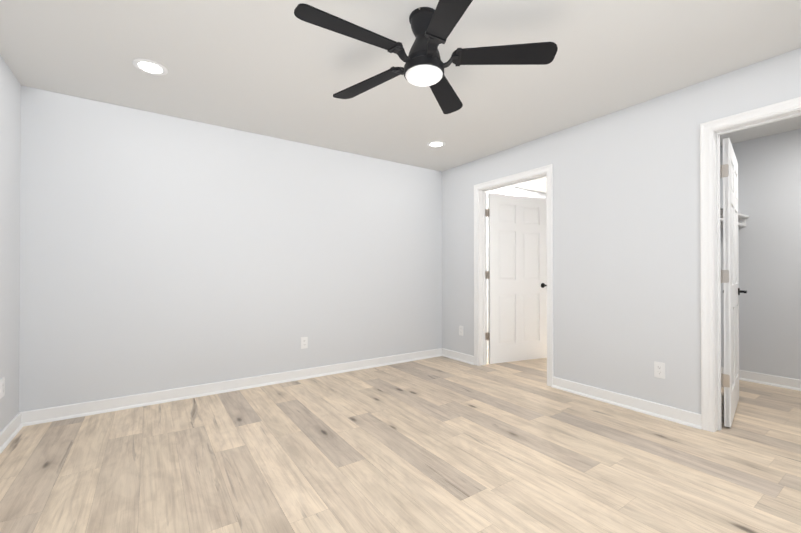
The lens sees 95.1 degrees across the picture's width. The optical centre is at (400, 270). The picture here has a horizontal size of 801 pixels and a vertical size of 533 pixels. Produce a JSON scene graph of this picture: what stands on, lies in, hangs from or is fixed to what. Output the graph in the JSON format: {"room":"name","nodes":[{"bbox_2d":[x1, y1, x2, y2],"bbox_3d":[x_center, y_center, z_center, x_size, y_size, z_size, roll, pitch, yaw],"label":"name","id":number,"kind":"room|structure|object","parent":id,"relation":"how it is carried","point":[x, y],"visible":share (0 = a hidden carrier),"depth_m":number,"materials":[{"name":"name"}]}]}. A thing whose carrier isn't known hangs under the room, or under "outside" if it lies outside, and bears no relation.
{"room":"empty bedroom","nodes":[
{"label":"empty bedroom","id":0,"kind":"room"},
{"bbox_2d":[0,55,20,431],"bbox_3d":[-1.538,-0.122,0.784,0.120,2.440,4.610,0,0,-34],"label":"wall","id":1,"kind":"structure","parent":0,"point":[10,129],"depth_m":2.43,"materials":[{"name":"white paint"}]},
{"bbox_2d":[0,377,4,398],"bbox_3d":[-2.507,0.738,2.307,0.007,0.118,0.072,0,0,-34],"label":"electrical outlet","id":2,"kind":"object","parent":1,"relation":"attached to","point":[2,387],"visible":1,"depth_m":2.30,"materials":[{"name":"white plastic"}]},
{"bbox_2d":[0,411,27,453],"bbox_3d":[-1.477,1.049,0.819,0.027,0.099,4.370,0,0,-34],"label":"baseboard","id":3,"kind":"structure","parent":1,"relation":"attached to","point":[13,427],"depth_m":2.45,"materials":[{"name":"white wood"}]},
{"bbox_2d":[19,85,546,411],"bbox_3d":[0.065,-0.098,4.603,6.840,2.440,0.120,0,0,-34],"label":"wall","id":4,"kind":"structure","parent":0,"point":[159,252],"depth_m":3.27,"materials":[{"name":"white paint"}]},
{"bbox_2d":[28,348,439,425],"bbox_3d":[-1.065,1.067,3.732,3.940,0.099,0.027,0,0,-34],"label":"baseboard","id":5,"kind":"structure","parent":4,"relation":"attached to","point":[39,416],"depth_m":3.26,"materials":[{"name":"white wood"}]},
{"bbox_2d":[301,337,307,348],"bbox_3d":[-0.997,0.747,3.793,0.072,0.118,0.007,0,0,-34],"label":"electrical outlet","id":6,"kind":"object","parent":4,"relation":"attached to","point":[304,342],"visible":1,"depth_m":3.79,"materials":[{"name":"white plastic"}]},
{"bbox_2d":[0,348,800,532],"bbox_3d":[1.284,1.160,2.709,6.960,0.100,4.610,0,0,-34],"label":"floor","id":7,"kind":"structure","parent":0,"point":[441,444],"depth_m":2.10,"materials":[{"name":"brown wood"}]},
{"bbox_2d":[721,367,800,390],"bbox_3d":[3.538,1.067,3.659,0.027,0.099,0.630,0,0,-34],"label":"baseboard","id":8,"kind":"structure","parent":7,"relation":"on","point":[776,381],"depth_m":3.55,"materials":[{"name":"white wood"}]},
{"bbox_2d":[0,0,800,192],"bbox_3d":[1.284,-1.380,2.724,6.960,0.100,4.610,0,0,-34],"label":"ceiling","id":9,"kind":"structure","parent":0,"point":[276,69],"depth_m":2.34,"materials":[{"name":"white paint"}]},
{"bbox_2d":[132,58,167,74],"bbox_3d":[-1.634,-1.328,2.394,0.192,0.007,0.192,0,0,-34],"label":"recessed light","id":10,"kind":"object","parent":9,"relation":"in","point":[150,67],"visible":1,"depth_m":2.38,"materials":[{"name":"white plastic"}]},
{"bbox_2d":[294,0,557,113],"bbox_3d":[0.081,-1.165,1.903,1.258,0.340,1.307,0,0,-34],"label":"ceiling fan","id":11,"kind":"object","parent":9,"relation":"hanging from","point":[425,65],"visible":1,"depth_m":1.86,"materials":[{"name":"black metal"}]},
{"bbox_2d":[427,141,445,147],"bbox_3d":[0.374,-1.319,3.823,0.192,0.007,0.192,0,0,-34],"label":"recessed light","id":12,"kind":"object","parent":9,"relation":"in","point":[435,144],"visible":1,"depth_m":3.82,"materials":[{"name":"white plastic"}]},
{"bbox_2d":[442,48,800,413],"bbox_3d":[1.841,-0.107,3.098,0.130,2.440,4.370,0,0,-34],"label":"wall","id":13,"kind":"structure","parent":0,"point":[626,259],"depth_m":2.99,"materials":[{"name":"white paint"}]},
{"bbox_2d":[440,348,473,364],"bbox_3d":[0.722,1.072,4.584,0.027,0.099,0.542,0,0,-34],"label":"baseboard","id":14,"kind":"structure","parent":13,"relation":"attached to","point":[462,357],"depth_m":4.59,"materials":[{"name":"white wood"}]},
{"bbox_2d":[459,326,462,335],"bbox_3d":[0.753,0.747,4.560,0.007,0.118,0.072,0,0,-34],"label":"outlet","id":15,"kind":"object","parent":13,"relation":"attached to","point":[461,330],"visible":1,"depth_m":4.55,"materials":[{"name":"white plastic"}]},
{"bbox_2d":[474,164,553,386],"bbox_3d":[1.232,0.048,3.986,0.167,2.140,1.031,0,0,-34],"label":"door frame","id":16,"kind":"structure","parent":13,"relation":"attached to","point":[548,170],"depth_m":4.31,"materials":[{"name":"white wood"}]},
{"bbox_2d":[485,193,546,363],"bbox_3d":[1.458,0.093,4.534,0.955,2.033,0.147,0,0,-22],"label":"bathroom door","id":17,"kind":"structure","parent":13,"relation":"in","point":[516,274],"depth_m":4.50,"materials":[{"name":"white paint"}]},
{"bbox_2d":[552,376,700,429],"bbox_3d":[1.783,1.063,3.037,0.027,0.099,1.147,0,0,-34],"label":"baseboard","id":18,"kind":"structure","parent":13,"relation":"attached to","point":[679,416],"depth_m":2.93,"materials":[{"name":"white wood"}]},
{"bbox_2d":[654,361,664,378],"bbox_3d":[1.969,0.756,2.784,0.007,0.118,0.072,0,0,-34],"label":"electrical outlet","id":19,"kind":"object","parent":13,"relation":"attached to","point":[659,369],"visible":1,"depth_m":2.78,"materials":[{"name":"white plastic"}]},
{"bbox_2d":[720,138,746,427],"bbox_3d":[2.593,0.083,2.868,0.917,2.033,0.147,0,0,-44],"label":"closet door","id":20,"kind":"structure","parent":13,"relation":"in","point":[732,291],"depth_m":2.60,"materials":[{"name":"white paint"}]},
{"bbox_2d":[700,97,800,431],"bbox_3d":[2.463,0.062,2.188,0.132,2.090,0.930,0,0,-34],"label":"door frame","id":21,"kind":"structure","parent":13,"relation":"attached to","point":[716,134],"depth_m":2.54,"materials":[{"name":"white wood"}]},
{"bbox_2d":[720,129,800,379],"bbox_3d":[3.931,-0.102,3.958,0.950,2.440,0.693,0,0,-34],"label":"wall block","id":22,"kind":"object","parent":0,"point":[769,204],"visible":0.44,"depth_m":3.58,"materials":[{"name":"white paint"}]},
{"bbox_3d":[3.015,-0.103,3.817,2.620,2.440,0.110,0,0,-34],"label":"wall","id":23,"kind":"structure","parent":0,"visible":0},
{"bbox_2d":[720,207,748,227],"bbox_3d":[2.747,-0.406,3.370,1.664,0.300,0.325,0,0,-34],"label":"closet shelf","id":24,"kind":"object","parent":23,"relation":"attached to","point":[742,220],"visible":0.1,"depth_m":3.68,"materials":[{"name":"white wood"}]}
]}

